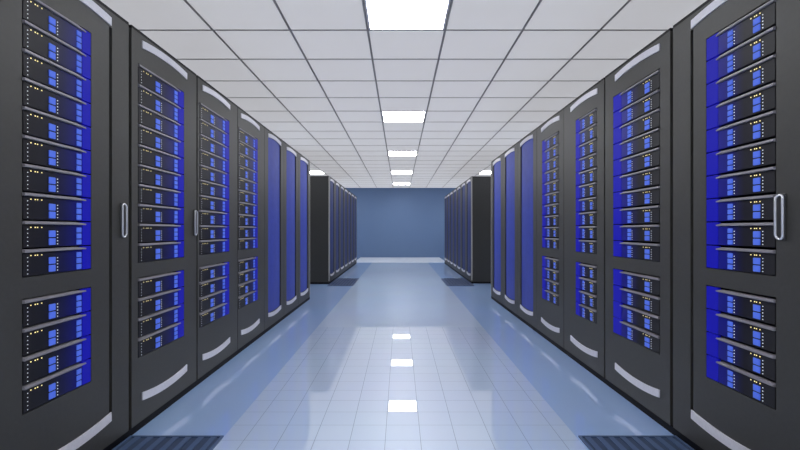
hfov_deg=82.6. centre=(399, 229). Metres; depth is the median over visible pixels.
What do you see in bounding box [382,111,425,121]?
recessed light
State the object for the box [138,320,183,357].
server
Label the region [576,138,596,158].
server
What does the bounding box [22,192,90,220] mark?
server
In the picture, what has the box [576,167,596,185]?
server
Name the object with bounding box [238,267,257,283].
server
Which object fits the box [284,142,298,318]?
tall cabinet
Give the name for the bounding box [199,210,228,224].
server
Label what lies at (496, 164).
tall cabinet
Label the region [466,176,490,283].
tall cabinet
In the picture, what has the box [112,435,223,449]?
floor grate
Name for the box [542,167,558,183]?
server
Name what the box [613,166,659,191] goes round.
server
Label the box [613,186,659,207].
server
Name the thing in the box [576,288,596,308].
server
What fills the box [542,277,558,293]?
server
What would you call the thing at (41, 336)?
server
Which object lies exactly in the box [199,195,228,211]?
server
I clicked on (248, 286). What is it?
server
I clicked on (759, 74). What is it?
server
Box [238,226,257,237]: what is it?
server
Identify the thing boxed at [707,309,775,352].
server
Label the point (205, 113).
server
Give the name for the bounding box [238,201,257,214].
server
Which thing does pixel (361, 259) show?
trim
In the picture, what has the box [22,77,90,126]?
server
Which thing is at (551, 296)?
server
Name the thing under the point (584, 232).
server
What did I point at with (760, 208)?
server
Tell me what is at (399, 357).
floor
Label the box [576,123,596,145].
server
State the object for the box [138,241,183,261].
server
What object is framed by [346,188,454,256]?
wall
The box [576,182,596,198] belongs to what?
server
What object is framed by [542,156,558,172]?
server
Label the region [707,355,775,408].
server
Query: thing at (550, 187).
server
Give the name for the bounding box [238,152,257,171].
server
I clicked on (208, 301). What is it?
server
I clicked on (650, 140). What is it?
server
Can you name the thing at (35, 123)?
server
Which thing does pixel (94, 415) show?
tall cabinet
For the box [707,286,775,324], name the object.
server
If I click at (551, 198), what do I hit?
server
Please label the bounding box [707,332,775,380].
server
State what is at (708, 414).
tall cabinet
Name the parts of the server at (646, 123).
blue panel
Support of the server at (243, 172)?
in the tall cabinet at (250, 317)
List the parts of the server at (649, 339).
blue panel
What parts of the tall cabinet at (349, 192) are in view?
blue panel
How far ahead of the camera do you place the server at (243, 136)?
3.94 m
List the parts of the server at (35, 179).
blue panel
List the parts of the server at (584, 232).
blue panel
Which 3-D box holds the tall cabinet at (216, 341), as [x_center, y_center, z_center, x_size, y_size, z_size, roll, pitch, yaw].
[-1.792,0.000,3.332,0.956,2.020,0.737,0,0,0]
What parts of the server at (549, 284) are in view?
blue panel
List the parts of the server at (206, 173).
blue panel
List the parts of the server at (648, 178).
blue panel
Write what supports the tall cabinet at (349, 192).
on the floor
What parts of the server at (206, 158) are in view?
blue panel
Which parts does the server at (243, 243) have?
blue panel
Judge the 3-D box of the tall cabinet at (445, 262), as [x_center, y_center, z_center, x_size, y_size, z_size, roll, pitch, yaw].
[1.822,0.000,13.422,0.956,2.020,0.745,0,0,0]
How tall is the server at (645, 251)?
0.096 m
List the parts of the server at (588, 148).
blue panel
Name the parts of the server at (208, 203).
blue panel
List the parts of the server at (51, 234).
blue panel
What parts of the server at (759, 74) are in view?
blue panel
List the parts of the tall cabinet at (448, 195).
blue panel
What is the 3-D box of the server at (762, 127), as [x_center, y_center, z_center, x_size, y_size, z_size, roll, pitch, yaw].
[1.595,-0.388,1.819,0.509,0.096,0.367,0,0,0]
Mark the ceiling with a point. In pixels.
(313, 73)
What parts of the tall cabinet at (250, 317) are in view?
trim, trim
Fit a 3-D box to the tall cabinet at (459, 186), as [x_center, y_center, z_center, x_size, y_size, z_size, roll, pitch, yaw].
[1.822,0.000,10.443,0.956,2.020,0.745,0,0,0]
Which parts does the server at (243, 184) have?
blue panel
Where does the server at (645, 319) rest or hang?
in the tall cabinet at (641, 375)
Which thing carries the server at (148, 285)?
in the tall cabinet at (160, 377)
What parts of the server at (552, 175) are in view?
blue panel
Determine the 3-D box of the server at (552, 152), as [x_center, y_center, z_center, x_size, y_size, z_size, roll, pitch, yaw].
[1.595,-0.690,4.092,0.509,0.096,0.448,0,0,0]
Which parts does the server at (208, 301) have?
blue panel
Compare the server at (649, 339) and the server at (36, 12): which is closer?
the server at (36, 12)
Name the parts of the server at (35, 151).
blue panel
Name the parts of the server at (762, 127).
blue panel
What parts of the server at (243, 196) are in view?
blue panel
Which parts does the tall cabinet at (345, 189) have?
blue panel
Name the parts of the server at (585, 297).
blue panel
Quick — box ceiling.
[100,0,706,187]
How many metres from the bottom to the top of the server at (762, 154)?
0.096 m
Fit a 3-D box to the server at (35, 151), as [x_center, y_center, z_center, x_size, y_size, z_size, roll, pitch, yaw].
[-1.565,-0.287,1.766,0.509,0.096,0.349,0,0,0]
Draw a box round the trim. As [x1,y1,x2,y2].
[357,257,444,261]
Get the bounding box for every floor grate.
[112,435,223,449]
[327,278,358,285]
[441,278,473,285]
[578,435,694,449]
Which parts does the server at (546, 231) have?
blue panel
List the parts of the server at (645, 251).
blue panel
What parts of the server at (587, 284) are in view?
blue panel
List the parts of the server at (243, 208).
blue panel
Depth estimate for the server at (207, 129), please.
3.21 m
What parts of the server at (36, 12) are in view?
blue panel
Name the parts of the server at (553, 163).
blue panel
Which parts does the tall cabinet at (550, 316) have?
trim, trim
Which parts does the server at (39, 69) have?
blue panel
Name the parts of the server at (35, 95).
blue panel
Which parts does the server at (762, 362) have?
blue panel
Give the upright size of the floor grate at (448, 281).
0.008 m
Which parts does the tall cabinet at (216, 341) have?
trim, trim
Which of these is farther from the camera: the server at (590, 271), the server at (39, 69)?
the server at (590, 271)
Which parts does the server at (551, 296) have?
blue panel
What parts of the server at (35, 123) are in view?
blue panel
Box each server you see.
[22,0,90,55]
[22,19,90,78]
[22,48,90,102]
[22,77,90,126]
[22,106,90,149]
[22,134,90,173]
[22,163,90,197]
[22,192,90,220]
[22,221,90,247]
[22,246,90,276]
[22,288,90,327]
[22,311,90,355]
[22,335,90,384]
[22,359,90,413]
[138,64,183,107]
[138,84,183,124]
[138,104,183,140]
[138,124,183,157]
[138,144,183,173]
[138,164,183,190]
[138,184,183,206]
[138,204,183,223]
[138,224,183,242]
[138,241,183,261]
[138,270,183,297]
[138,287,183,317]
[138,303,183,337]
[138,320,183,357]
[199,103,228,133]
[199,118,228,146]
[199,133,228,159]
[199,149,228,172]
[199,164,228,185]
[199,179,228,198]
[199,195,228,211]
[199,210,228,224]
[199,225,228,239]
[199,239,228,254]
[199,262,228,281]
[199,275,228,296]
[199,288,228,312]
[199,301,228,327]
[238,127,257,149]
[238,140,257,160]
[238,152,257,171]
[238,164,257,181]
[238,177,257,192]
[238,189,257,203]
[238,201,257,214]
[238,214,257,225]
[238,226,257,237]
[238,237,257,249]
[238,257,257,271]
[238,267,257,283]
[238,278,257,295]
[238,289,257,308]
[542,132,558,151]
[542,144,558,161]
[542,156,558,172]
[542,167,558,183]
[542,179,558,193]
[542,191,558,204]
[542,203,558,214]
[542,215,558,225]
[542,226,558,236]
[542,237,558,248]
[542,256,558,269]
[542,267,558,281]
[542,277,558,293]
[542,288,558,305]
[576,108,596,132]
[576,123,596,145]
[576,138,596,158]
[576,153,596,172]
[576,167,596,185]
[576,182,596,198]
[576,197,596,211]
[576,211,596,224]
[576,226,596,238]
[576,239,596,253]
[576,262,596,279]
[576,275,596,293]
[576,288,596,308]
[576,302,596,323]
[613,70,659,111]
[613,89,659,127]
[613,108,659,143]
[613,128,659,159]
[613,147,659,175]
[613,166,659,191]
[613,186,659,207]
[613,205,659,223]
[613,225,659,241]
[613,241,659,260]
[613,269,659,295]
[613,285,659,314]
[613,301,659,333]
[613,317,659,353]
[707,0,775,60]
[707,26,775,83]
[707,54,775,106]
[707,82,775,129]
[707,110,775,152]
[707,138,775,175]
[707,166,775,198]
[707,194,775,220]
[707,222,775,247]
[707,246,775,275]
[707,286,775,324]
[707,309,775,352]
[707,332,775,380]
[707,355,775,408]
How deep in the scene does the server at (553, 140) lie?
4.08 m
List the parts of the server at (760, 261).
blue panel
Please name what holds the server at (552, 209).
in the tall cabinet at (550, 316)
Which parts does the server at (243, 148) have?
blue panel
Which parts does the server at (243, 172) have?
blue panel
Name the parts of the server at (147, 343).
blue panel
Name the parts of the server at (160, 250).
blue panel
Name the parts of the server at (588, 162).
blue panel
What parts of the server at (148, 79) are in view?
blue panel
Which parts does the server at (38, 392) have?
blue panel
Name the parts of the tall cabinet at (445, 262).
blue panel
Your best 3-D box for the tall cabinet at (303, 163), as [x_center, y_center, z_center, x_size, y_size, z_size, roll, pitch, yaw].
[-1.792,0.000,6.285,0.956,2.020,0.748,0,0,0]
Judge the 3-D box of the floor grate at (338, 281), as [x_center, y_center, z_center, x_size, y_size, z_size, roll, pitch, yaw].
[-1.083,1.006,8.815,0.465,0.008,1.230,0,0,0]
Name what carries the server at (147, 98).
in the tall cabinet at (160, 377)
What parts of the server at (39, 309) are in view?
blue panel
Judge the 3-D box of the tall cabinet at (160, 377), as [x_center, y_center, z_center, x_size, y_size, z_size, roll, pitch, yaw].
[-1.786,0.000,2.595,0.967,2.020,0.737,0,0,0]
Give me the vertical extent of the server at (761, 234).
0.096 m
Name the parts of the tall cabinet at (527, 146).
trim, trim, blue panel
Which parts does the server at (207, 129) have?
blue panel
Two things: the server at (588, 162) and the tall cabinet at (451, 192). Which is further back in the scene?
the tall cabinet at (451, 192)
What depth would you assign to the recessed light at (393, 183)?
15.29 m
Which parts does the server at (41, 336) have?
blue panel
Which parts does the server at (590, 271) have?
blue panel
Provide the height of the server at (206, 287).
0.096 m
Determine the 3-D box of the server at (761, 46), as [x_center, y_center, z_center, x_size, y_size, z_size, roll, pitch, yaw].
[1.595,-0.690,1.819,0.509,0.096,0.367,0,0,0]
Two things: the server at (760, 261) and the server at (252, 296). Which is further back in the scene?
the server at (252, 296)
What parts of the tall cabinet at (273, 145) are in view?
blue panel, trim, trim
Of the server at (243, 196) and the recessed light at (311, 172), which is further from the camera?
the recessed light at (311, 172)
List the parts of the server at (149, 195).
blue panel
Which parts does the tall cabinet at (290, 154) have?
blue panel, trim, trim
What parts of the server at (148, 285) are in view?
blue panel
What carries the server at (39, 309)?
in the tall cabinet at (94, 415)
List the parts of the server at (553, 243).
blue panel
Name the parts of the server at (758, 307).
blue panel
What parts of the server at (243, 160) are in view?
blue panel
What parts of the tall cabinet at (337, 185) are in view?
blue panel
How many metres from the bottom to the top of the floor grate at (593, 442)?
0.008 m
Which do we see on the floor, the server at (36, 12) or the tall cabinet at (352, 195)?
the tall cabinet at (352, 195)
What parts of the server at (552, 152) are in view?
blue panel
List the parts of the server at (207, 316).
blue panel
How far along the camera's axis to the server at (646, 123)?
2.59 m
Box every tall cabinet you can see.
[0,0,130,449]
[129,25,197,434]
[196,75,237,383]
[237,106,264,353]
[264,126,283,332]
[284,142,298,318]
[298,152,309,306]
[310,176,334,283]
[335,181,339,278]
[340,184,343,275]
[344,188,347,272]
[348,191,350,268]
[351,193,353,266]
[354,195,356,264]
[444,195,446,264]
[447,193,449,266]
[450,191,452,268]
[453,188,456,271]
[457,185,460,274]
[461,181,465,278]
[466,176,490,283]
[491,153,502,306]
[503,143,516,316]
[517,128,536,331]
[536,108,563,352]
[564,77,604,381]
[604,28,672,432]
[671,0,799,449]
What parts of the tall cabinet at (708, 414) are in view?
trim, trim, door handle, handle plate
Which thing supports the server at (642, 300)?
in the tall cabinet at (641, 375)
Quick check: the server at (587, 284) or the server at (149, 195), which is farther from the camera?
the server at (587, 284)
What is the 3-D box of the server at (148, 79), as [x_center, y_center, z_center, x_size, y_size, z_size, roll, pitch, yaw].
[-1.565,-0.791,2.536,0.509,0.096,0.484,0,0,0]
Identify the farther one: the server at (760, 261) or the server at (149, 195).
the server at (149, 195)
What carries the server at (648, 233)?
in the tall cabinet at (641, 375)
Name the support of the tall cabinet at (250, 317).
on the floor
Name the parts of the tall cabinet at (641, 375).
trim, trim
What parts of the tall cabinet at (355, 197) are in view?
blue panel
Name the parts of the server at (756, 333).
blue panel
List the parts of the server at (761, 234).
blue panel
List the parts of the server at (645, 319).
blue panel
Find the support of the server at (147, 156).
in the tall cabinet at (160, 377)
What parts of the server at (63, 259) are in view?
blue panel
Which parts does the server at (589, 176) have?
blue panel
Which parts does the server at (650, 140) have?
blue panel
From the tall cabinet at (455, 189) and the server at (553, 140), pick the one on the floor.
the tall cabinet at (455, 189)
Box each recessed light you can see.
[310,171,324,173]
[365,0,449,29]
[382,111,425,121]
[388,151,416,155]
[391,171,412,173]
[393,183,409,184]
[479,171,490,173]
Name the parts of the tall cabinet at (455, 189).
blue panel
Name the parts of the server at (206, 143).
blue panel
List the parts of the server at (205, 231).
blue panel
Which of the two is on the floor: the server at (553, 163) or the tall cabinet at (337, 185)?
the tall cabinet at (337, 185)
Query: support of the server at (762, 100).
in the tall cabinet at (708, 414)
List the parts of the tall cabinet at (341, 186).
blue panel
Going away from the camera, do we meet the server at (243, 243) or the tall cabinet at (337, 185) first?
the server at (243, 243)
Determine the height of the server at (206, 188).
0.096 m
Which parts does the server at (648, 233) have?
blue panel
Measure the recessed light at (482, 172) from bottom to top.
0.006 m
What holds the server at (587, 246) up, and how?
in the tall cabinet at (584, 339)
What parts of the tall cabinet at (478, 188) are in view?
door, blue panel, corner trim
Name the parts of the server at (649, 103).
blue panel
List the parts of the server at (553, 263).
blue panel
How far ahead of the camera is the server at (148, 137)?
2.50 m
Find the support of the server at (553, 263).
in the tall cabinet at (550, 316)
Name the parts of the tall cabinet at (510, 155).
trim, trim, blue panel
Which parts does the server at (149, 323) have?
blue panel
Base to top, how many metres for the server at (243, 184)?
0.096 m
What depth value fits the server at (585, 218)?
3.29 m
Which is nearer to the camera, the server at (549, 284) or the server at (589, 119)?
the server at (589, 119)
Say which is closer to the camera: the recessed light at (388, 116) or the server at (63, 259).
the server at (63, 259)
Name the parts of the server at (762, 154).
blue panel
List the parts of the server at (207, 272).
blue panel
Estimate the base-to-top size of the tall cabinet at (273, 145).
2.020 m
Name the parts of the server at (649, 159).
blue panel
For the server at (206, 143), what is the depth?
3.21 m
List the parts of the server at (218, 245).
blue panel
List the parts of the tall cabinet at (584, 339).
trim, trim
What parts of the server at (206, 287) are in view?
blue panel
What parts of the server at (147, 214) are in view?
blue panel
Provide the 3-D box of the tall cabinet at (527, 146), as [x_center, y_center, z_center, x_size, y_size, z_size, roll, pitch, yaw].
[1.822,0.000,4.866,0.956,2.020,0.744,0,0,0]
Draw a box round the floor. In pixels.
[133,257,672,449]
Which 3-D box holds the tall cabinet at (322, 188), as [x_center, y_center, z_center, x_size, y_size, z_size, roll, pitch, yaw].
[-1.792,0.000,8.877,0.956,2.020,0.776,0,0,0]
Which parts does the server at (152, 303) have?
blue panel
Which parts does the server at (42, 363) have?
blue panel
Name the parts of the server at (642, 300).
blue panel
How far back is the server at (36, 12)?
1.75 m
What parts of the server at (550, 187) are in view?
blue panel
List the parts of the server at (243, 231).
blue panel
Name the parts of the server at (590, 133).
blue panel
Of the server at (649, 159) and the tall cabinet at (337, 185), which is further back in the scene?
the tall cabinet at (337, 185)
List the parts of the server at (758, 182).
blue panel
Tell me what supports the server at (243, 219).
in the tall cabinet at (250, 317)
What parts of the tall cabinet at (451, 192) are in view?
blue panel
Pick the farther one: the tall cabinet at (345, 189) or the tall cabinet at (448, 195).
the tall cabinet at (448, 195)
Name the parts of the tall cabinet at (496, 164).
blue panel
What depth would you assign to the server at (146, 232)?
2.49 m
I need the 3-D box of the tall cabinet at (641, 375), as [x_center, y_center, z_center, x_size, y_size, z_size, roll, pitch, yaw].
[1.822,0.000,2.634,0.956,2.020,0.744,0,0,0]
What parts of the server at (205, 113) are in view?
blue panel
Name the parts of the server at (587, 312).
blue panel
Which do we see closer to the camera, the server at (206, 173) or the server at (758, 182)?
the server at (758, 182)
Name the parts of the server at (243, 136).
blue panel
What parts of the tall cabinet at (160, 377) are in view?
trim, trim, door handle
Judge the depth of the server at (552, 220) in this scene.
4.08 m
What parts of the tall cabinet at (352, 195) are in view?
blue panel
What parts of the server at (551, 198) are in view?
blue panel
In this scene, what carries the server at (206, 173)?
in the tall cabinet at (216, 341)
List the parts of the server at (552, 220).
blue panel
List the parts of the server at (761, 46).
blue panel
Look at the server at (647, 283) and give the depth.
2.59 m
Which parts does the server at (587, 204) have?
blue panel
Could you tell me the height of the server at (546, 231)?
0.096 m
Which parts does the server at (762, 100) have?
blue panel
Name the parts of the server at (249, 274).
blue panel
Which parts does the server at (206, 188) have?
blue panel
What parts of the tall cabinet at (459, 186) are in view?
blue panel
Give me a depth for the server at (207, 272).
3.21 m
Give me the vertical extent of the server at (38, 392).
0.096 m
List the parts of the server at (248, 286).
blue panel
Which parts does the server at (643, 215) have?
blue panel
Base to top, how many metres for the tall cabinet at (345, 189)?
2.020 m
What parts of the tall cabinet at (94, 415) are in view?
trim, trim, handle plate, door handle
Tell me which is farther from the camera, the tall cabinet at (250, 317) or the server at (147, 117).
the tall cabinet at (250, 317)
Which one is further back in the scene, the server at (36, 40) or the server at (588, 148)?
the server at (588, 148)
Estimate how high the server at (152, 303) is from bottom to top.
0.096 m
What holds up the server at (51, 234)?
in the tall cabinet at (94, 415)
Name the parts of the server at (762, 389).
blue panel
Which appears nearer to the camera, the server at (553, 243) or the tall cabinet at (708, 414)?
the tall cabinet at (708, 414)
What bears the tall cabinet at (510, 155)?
on the floor
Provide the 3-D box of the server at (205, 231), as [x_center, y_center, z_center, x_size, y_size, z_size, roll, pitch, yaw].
[-1.565,0.015,3.255,0.509,0.096,0.518,0,0,0]
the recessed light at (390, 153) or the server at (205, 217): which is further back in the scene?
the recessed light at (390, 153)
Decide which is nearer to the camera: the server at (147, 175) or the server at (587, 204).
the server at (147, 175)
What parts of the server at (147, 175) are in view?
blue panel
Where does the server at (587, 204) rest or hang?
in the tall cabinet at (584, 339)
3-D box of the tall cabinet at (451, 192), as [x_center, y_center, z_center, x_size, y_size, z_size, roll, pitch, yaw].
[1.822,0.000,11.932,0.956,2.020,0.745,0,0,0]
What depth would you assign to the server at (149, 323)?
2.50 m
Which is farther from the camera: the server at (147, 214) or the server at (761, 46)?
the server at (147, 214)
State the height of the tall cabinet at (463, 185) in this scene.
2.020 m
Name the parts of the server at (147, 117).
blue panel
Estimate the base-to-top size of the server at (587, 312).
0.096 m
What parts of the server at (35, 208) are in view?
blue panel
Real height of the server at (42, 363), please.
0.096 m
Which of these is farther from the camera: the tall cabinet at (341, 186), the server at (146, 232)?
the tall cabinet at (341, 186)
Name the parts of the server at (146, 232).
blue panel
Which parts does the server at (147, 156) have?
blue panel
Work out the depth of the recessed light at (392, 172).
12.23 m
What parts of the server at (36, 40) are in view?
blue panel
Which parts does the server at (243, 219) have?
blue panel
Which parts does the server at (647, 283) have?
blue panel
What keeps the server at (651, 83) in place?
in the tall cabinet at (641, 375)
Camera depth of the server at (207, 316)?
3.22 m
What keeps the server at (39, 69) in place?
in the tall cabinet at (94, 415)
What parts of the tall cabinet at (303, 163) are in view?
blue panel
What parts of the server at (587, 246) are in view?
blue panel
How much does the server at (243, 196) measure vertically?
0.096 m
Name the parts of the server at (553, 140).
blue panel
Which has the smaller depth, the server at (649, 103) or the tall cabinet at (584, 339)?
the server at (649, 103)
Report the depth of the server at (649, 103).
2.59 m
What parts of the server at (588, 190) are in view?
blue panel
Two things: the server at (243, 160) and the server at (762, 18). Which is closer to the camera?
the server at (762, 18)
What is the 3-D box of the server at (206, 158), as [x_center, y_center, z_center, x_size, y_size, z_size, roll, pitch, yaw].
[-1.565,-0.489,3.255,0.509,0.096,0.518,0,0,0]
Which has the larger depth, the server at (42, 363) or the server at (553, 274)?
the server at (553, 274)
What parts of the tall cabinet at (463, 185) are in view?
blue panel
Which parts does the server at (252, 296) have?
blue panel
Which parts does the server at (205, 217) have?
blue panel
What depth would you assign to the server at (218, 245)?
3.21 m
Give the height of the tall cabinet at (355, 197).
2.020 m
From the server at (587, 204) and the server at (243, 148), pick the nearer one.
the server at (587, 204)
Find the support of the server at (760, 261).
in the tall cabinet at (708, 414)
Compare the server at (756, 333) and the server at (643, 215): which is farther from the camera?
the server at (643, 215)
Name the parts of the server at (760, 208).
blue panel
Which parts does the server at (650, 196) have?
blue panel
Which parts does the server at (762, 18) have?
blue panel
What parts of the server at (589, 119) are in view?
blue panel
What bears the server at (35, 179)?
in the tall cabinet at (94, 415)
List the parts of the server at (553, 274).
blue panel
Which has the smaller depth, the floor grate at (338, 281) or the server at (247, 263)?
the server at (247, 263)
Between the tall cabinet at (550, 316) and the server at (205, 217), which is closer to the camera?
the server at (205, 217)
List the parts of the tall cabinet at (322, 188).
corner trim, door, blue panel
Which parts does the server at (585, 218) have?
blue panel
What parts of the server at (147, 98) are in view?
blue panel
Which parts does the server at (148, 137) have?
blue panel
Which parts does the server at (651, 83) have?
blue panel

